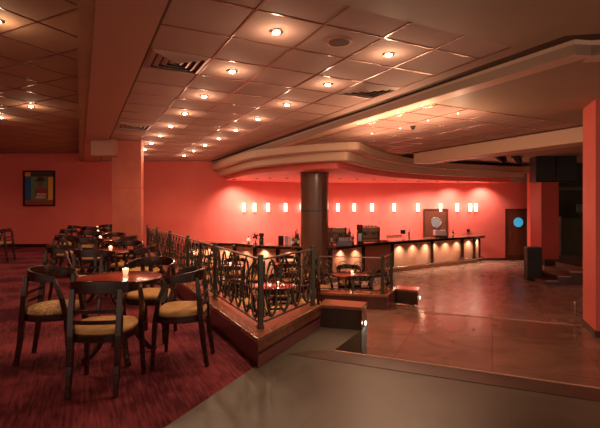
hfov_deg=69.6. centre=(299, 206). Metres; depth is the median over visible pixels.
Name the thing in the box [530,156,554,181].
loudspeaker
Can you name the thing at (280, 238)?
box
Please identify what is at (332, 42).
grille
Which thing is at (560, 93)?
ceiling
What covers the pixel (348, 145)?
ceiling
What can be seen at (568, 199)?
wall
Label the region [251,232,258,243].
desk fan
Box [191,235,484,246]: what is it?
countertop
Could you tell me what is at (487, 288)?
floor
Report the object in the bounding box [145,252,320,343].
trim
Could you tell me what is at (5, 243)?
armchair
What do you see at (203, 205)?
wall
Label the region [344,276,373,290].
armchair
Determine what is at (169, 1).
trim
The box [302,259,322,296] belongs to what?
armchair
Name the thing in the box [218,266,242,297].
armchair
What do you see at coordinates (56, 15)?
trim
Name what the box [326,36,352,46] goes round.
ceiling speaker
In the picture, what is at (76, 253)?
armchair
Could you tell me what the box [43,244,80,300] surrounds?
armchair
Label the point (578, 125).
trim
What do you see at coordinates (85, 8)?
trim
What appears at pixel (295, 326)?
trim
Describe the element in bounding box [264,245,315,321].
iron railing
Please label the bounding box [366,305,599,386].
floor
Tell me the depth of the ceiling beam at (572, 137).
9.06 m
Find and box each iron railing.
[146,225,263,328]
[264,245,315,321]
[317,252,392,293]
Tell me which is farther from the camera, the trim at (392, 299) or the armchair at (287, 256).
the armchair at (287, 256)
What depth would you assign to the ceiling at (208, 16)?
4.53 m
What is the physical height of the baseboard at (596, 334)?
0.090 m
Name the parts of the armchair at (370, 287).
crest rail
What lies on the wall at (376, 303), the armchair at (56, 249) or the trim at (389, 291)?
the trim at (389, 291)
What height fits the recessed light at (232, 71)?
0.036 m
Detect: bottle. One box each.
[294,231,296,244]
[330,228,332,245]
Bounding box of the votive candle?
[122,268,128,274]
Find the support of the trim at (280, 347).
attached to the wall at (237, 338)
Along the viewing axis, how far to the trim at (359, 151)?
11.51 m
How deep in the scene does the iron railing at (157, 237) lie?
5.27 m
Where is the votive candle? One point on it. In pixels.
(125, 270)
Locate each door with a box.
[423,209,447,236]
[505,209,526,260]
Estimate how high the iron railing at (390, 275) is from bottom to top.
0.660 m
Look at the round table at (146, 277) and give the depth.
3.98 m
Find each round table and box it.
[75,271,162,366]
[86,238,117,272]
[86,249,132,304]
[212,263,242,293]
[253,282,296,305]
[271,261,300,271]
[331,271,368,290]
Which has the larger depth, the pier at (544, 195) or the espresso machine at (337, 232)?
the pier at (544, 195)
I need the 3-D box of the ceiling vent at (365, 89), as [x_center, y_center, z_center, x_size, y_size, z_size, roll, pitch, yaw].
[0.930,-1.585,5.917,0.600,0.030,0.600,0,0,-27]
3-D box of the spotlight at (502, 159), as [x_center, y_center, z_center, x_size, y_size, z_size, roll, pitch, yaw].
[6.332,-1.560,13.630,0.321,0.416,0.413,0,0,-45]
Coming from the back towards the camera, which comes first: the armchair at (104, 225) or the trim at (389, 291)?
the armchair at (104, 225)
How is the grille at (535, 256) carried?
attached to the loudspeaker at (532, 254)
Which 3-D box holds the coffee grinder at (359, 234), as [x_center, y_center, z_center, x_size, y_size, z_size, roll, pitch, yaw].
[1.763,0.800,12.799,0.170,0.560,0.175,0,0,0]
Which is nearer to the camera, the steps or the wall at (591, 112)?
the wall at (591, 112)
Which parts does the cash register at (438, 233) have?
drawer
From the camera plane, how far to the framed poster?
15.07 m
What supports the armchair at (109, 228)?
on the floor at (32, 392)
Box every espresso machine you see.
[329,227,346,243]
[362,226,379,242]
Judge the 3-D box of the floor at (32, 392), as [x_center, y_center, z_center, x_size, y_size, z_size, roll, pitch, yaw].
[-7.695,1.850,6.650,14.610,0.900,17.300,0,0,0]
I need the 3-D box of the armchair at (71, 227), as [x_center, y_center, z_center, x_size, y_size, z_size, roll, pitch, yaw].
[-6.812,0.977,13.072,0.492,0.851,0.527,0,0,-5]
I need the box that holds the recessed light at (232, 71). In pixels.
[227,69,237,73]
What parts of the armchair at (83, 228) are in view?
crest rail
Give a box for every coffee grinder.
[259,233,263,244]
[356,224,362,243]
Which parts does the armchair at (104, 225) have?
crest rail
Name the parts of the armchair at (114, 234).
crest rail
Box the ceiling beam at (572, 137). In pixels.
[414,126,582,163]
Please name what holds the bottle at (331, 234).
on the bar counter at (424, 252)
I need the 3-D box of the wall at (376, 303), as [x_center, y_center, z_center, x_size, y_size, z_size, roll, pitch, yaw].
[1.248,1.812,7.770,1.996,0.575,0.860,0,0,0]
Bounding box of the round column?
[300,172,328,284]
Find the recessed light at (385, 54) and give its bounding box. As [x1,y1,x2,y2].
[382,52,394,56]
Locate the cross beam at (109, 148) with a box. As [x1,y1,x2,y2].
[91,139,117,156]
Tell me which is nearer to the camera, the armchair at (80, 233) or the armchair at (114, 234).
the armchair at (114, 234)
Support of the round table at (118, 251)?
on the floor at (32, 392)
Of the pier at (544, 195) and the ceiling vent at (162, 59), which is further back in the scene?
the pier at (544, 195)
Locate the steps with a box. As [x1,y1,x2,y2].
[523,262,582,284]
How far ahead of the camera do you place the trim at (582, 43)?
5.09 m
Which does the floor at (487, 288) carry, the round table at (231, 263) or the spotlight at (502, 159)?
the round table at (231, 263)
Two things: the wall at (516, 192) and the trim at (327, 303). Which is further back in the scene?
the wall at (516, 192)
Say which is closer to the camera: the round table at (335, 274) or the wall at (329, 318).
the wall at (329, 318)
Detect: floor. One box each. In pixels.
[0,247,254,427]
[165,327,599,427]
[209,260,582,324]
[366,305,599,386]
[544,255,582,269]
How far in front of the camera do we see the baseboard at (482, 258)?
16.98 m
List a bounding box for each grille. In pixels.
[329,39,348,45]
[529,250,541,278]
[537,157,553,180]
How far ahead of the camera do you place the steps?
11.81 m
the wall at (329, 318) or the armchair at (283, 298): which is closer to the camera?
the wall at (329, 318)
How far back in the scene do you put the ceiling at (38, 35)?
6.19 m
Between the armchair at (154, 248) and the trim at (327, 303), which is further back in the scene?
the armchair at (154, 248)
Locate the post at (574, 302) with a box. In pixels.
[572,301,577,324]
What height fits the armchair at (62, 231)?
0.851 m
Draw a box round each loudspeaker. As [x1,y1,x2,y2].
[523,246,542,280]
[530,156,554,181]
[554,156,576,181]
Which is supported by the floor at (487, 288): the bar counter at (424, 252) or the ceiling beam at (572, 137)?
the bar counter at (424, 252)
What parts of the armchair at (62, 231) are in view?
crest rail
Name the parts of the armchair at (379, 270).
seat, crest rail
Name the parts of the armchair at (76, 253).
leg, leg, crest rail, leg, leg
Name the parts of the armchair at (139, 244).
seat frame, seat, leg, crest rail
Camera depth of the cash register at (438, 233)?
15.15 m
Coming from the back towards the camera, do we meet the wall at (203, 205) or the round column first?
the wall at (203, 205)
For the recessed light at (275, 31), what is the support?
in the ceiling at (208, 16)
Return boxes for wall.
[0,154,167,251]
[146,265,319,366]
[168,161,505,266]
[315,290,419,309]
[320,306,366,329]
[361,324,366,353]
[506,182,536,208]
[542,163,582,264]
[583,99,599,330]
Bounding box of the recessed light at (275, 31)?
[269,28,283,34]
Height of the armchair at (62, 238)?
0.851 m
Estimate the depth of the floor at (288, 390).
3.09 m
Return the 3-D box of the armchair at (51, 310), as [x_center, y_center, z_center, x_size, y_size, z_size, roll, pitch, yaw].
[-2.306,0.977,4.016,0.492,0.851,0.527,0,0,-9]
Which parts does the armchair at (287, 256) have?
crest rail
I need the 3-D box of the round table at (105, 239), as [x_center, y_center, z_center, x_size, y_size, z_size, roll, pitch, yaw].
[-4.030,1.022,8.600,0.756,0.744,0.756,0,0,-23]
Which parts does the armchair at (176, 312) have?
leg, leg, seat frame, seat, crest rail, leg, leg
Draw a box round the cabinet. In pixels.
[559,204,582,255]
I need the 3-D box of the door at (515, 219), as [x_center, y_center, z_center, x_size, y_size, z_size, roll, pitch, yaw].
[8.539,1.085,16.950,0.944,2.030,0.100,0,0,0]
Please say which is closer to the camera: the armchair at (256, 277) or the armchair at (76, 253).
the armchair at (76, 253)
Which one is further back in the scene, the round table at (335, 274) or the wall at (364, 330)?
the round table at (335, 274)
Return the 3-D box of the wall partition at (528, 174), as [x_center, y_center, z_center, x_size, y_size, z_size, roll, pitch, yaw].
[8.750,0.315,16.425,0.100,3.570,0.250,0,0,0]
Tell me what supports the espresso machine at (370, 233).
on the bar counter at (424, 252)
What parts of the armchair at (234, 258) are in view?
crest rail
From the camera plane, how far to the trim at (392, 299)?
7.58 m
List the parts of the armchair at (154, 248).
leg, crest rail, seat, leg, leg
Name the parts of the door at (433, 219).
porthole glass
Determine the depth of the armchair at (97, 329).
3.22 m
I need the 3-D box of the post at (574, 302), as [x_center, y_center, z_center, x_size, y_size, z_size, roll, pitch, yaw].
[4.113,1.575,6.462,0.070,0.350,0.070,0,0,0]
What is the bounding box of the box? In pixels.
[278,236,283,244]
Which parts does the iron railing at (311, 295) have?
rail, rail, post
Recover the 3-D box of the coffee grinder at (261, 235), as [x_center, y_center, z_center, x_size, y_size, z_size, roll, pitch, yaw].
[-1.114,0.915,12.473,0.150,0.330,0.195,0,0,0]
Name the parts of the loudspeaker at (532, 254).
lid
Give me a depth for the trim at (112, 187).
10.44 m
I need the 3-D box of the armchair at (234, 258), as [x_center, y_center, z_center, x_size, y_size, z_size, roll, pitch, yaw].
[-1.563,1.677,10.561,0.527,0.851,0.492,0,0,1]
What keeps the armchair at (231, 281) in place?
on the floor at (487, 288)
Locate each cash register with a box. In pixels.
[336,237,350,245]
[432,228,447,237]
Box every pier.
[112,141,142,261]
[531,182,558,259]
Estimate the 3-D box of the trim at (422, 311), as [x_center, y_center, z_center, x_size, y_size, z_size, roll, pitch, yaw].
[3.100,1.746,6.790,2.288,0.012,0.022,0,0,22]
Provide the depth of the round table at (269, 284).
7.43 m
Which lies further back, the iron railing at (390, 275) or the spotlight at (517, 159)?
the spotlight at (517, 159)
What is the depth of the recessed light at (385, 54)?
4.49 m
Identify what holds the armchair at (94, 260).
on the floor at (32, 392)
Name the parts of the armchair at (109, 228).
crest rail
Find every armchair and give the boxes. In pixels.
[0,228,15,261]
[13,265,86,365]
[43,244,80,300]
[50,235,83,265]
[56,229,80,263]
[64,281,145,398]
[65,225,82,250]
[71,250,117,315]
[73,238,105,271]
[77,231,102,248]
[80,226,100,237]
[96,232,127,271]
[97,224,111,237]
[98,227,111,260]
[105,240,146,295]
[112,235,139,271]
[123,244,163,305]
[124,256,176,343]
[150,266,214,369]
[197,261,212,285]
[204,253,219,284]
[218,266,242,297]
[224,257,245,293]
[227,279,255,312]
[246,261,265,299]
[264,288,295,316]
[268,272,295,300]
[277,264,300,301]
[279,255,299,272]
[296,279,321,304]
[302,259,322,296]
[307,269,333,296]
[336,264,361,290]
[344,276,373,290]
[367,269,388,289]
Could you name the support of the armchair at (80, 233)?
on the floor at (32, 392)
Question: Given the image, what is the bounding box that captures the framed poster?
[23,171,54,205]
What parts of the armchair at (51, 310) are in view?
leg, leg, crest rail, seat frame, seat, leg, leg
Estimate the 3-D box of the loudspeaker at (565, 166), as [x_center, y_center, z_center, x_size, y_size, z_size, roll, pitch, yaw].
[8.282,-1.190,13.644,0.617,0.800,0.512,0,0,0]
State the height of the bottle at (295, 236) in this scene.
0.400 m
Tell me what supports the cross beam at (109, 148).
attached to the ceiling at (208, 16)
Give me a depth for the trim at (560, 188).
15.50 m
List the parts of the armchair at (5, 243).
leg, crest rail, leg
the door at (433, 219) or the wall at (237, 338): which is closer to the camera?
the wall at (237, 338)
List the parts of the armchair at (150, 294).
leg, seat, crest rail, seat frame, leg, leg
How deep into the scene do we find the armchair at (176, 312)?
3.78 m
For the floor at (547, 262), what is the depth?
13.41 m
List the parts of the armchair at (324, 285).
crest rail, seat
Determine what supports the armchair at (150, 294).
on the floor at (32, 392)
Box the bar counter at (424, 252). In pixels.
[190,235,484,282]
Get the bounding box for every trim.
[0,0,78,153]
[77,0,95,160]
[100,0,171,160]
[110,0,510,161]
[112,187,141,187]
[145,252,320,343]
[213,149,529,171]
[215,39,599,161]
[220,160,522,177]
[258,309,320,351]
[258,319,319,366]
[285,103,578,154]
[291,351,599,401]
[315,286,396,297]
[320,299,366,310]
[387,291,396,309]
[396,285,419,292]
[413,125,582,152]
[422,311,582,325]
[511,173,526,181]
[559,187,582,189]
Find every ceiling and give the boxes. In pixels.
[0,0,78,153]
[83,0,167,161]
[101,0,599,166]
[212,142,529,173]
[213,44,599,164]
[219,151,523,178]
[225,162,510,182]
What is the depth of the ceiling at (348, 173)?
13.65 m
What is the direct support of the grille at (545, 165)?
attached to the loudspeaker at (542, 168)
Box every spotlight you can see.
[494,156,506,163]
[511,156,522,163]
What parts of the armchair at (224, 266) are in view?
crest rail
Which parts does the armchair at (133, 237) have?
seat frame, crest rail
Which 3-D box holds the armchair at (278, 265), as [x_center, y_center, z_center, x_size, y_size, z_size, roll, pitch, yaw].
[-0.247,1.677,9.734,0.527,0.851,0.492,0,0,0]
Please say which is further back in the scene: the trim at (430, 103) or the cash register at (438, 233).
the cash register at (438, 233)
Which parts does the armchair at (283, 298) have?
seat frame, crest rail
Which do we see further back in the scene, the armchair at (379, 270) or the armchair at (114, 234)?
the armchair at (114, 234)
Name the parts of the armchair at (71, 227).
crest rail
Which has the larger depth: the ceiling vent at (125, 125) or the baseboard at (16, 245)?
the baseboard at (16, 245)
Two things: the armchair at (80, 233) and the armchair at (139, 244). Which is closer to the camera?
the armchair at (139, 244)
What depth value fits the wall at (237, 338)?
4.43 m
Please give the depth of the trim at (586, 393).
3.58 m
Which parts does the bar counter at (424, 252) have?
panel, panel, panel, panel, panel, panel, foot rail, panel, panel, panel, panel, panel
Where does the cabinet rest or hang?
on the floor at (547, 262)
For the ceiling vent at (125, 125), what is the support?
in the ceiling at (208, 16)
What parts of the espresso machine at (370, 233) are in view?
panel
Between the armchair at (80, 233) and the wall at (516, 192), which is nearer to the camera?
the armchair at (80, 233)
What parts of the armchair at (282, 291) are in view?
seat, crest rail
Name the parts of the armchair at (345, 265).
crest rail, seat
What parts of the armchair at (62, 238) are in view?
leg, leg, seat frame, seat, crest rail, leg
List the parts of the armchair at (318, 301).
seat, crest rail, leg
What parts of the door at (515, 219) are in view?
kick plate, porthole glass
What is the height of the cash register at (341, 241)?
0.240 m
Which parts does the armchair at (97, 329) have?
leg, leg, crest rail, seat, seat frame, leg, leg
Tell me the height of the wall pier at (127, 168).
3.000 m
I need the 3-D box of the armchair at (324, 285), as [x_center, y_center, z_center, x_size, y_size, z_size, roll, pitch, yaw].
[0.390,1.677,8.712,0.492,0.851,0.527,0,0,-16]
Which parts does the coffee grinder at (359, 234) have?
plate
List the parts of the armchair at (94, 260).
seat frame, seat, crest rail, leg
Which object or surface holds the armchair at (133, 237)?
on the floor at (32, 392)
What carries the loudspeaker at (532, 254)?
on the floor at (487, 288)
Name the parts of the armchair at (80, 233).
crest rail, seat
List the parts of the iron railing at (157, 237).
post, post, rail, post, rail, rail, post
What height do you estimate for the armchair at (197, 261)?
0.851 m
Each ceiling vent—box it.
[117,122,151,129]
[145,49,210,73]
[339,82,397,98]
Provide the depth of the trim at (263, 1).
5.28 m
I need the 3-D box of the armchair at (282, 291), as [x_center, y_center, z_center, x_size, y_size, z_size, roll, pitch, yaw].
[-0.324,1.677,6.798,0.527,0.851,0.492,0,0,-9]
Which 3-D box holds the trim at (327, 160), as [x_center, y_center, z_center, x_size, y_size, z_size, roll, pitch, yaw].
[2.975,-1.087,12.941,11.148,0.025,5.375,0,0,-5]
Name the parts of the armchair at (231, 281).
crest rail, seat, leg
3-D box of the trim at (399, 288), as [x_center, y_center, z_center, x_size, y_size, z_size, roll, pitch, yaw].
[1.970,1.506,7.950,0.460,0.037,0.352,0,0,25]
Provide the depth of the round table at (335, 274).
8.66 m
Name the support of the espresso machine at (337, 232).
on the bar counter at (424, 252)
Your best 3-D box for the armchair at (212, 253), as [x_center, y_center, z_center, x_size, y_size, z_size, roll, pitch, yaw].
[-2.409,1.677,11.893,0.492,0.851,0.527,0,0,3]
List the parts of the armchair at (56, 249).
leg, leg, crest rail, seat frame, leg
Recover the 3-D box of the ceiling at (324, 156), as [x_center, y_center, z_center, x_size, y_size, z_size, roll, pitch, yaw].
[3.362,-1.195,14.598,10.979,0.190,6.373,0,0,-25]
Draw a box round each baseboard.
[7,244,48,246]
[480,258,504,259]
[581,319,599,337]
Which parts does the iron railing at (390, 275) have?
post, rail, rail, post, post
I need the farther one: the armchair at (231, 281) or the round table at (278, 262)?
the round table at (278, 262)
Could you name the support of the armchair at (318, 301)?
on the floor at (487, 288)
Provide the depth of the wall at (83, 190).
15.10 m
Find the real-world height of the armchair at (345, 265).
0.851 m
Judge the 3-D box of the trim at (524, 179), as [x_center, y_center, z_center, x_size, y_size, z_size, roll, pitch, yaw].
[9.000,-1.390,16.945,4.000,0.820,0.090,0,0,0]
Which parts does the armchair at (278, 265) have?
crest rail, leg, leg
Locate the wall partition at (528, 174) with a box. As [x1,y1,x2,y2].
[527,173,532,245]

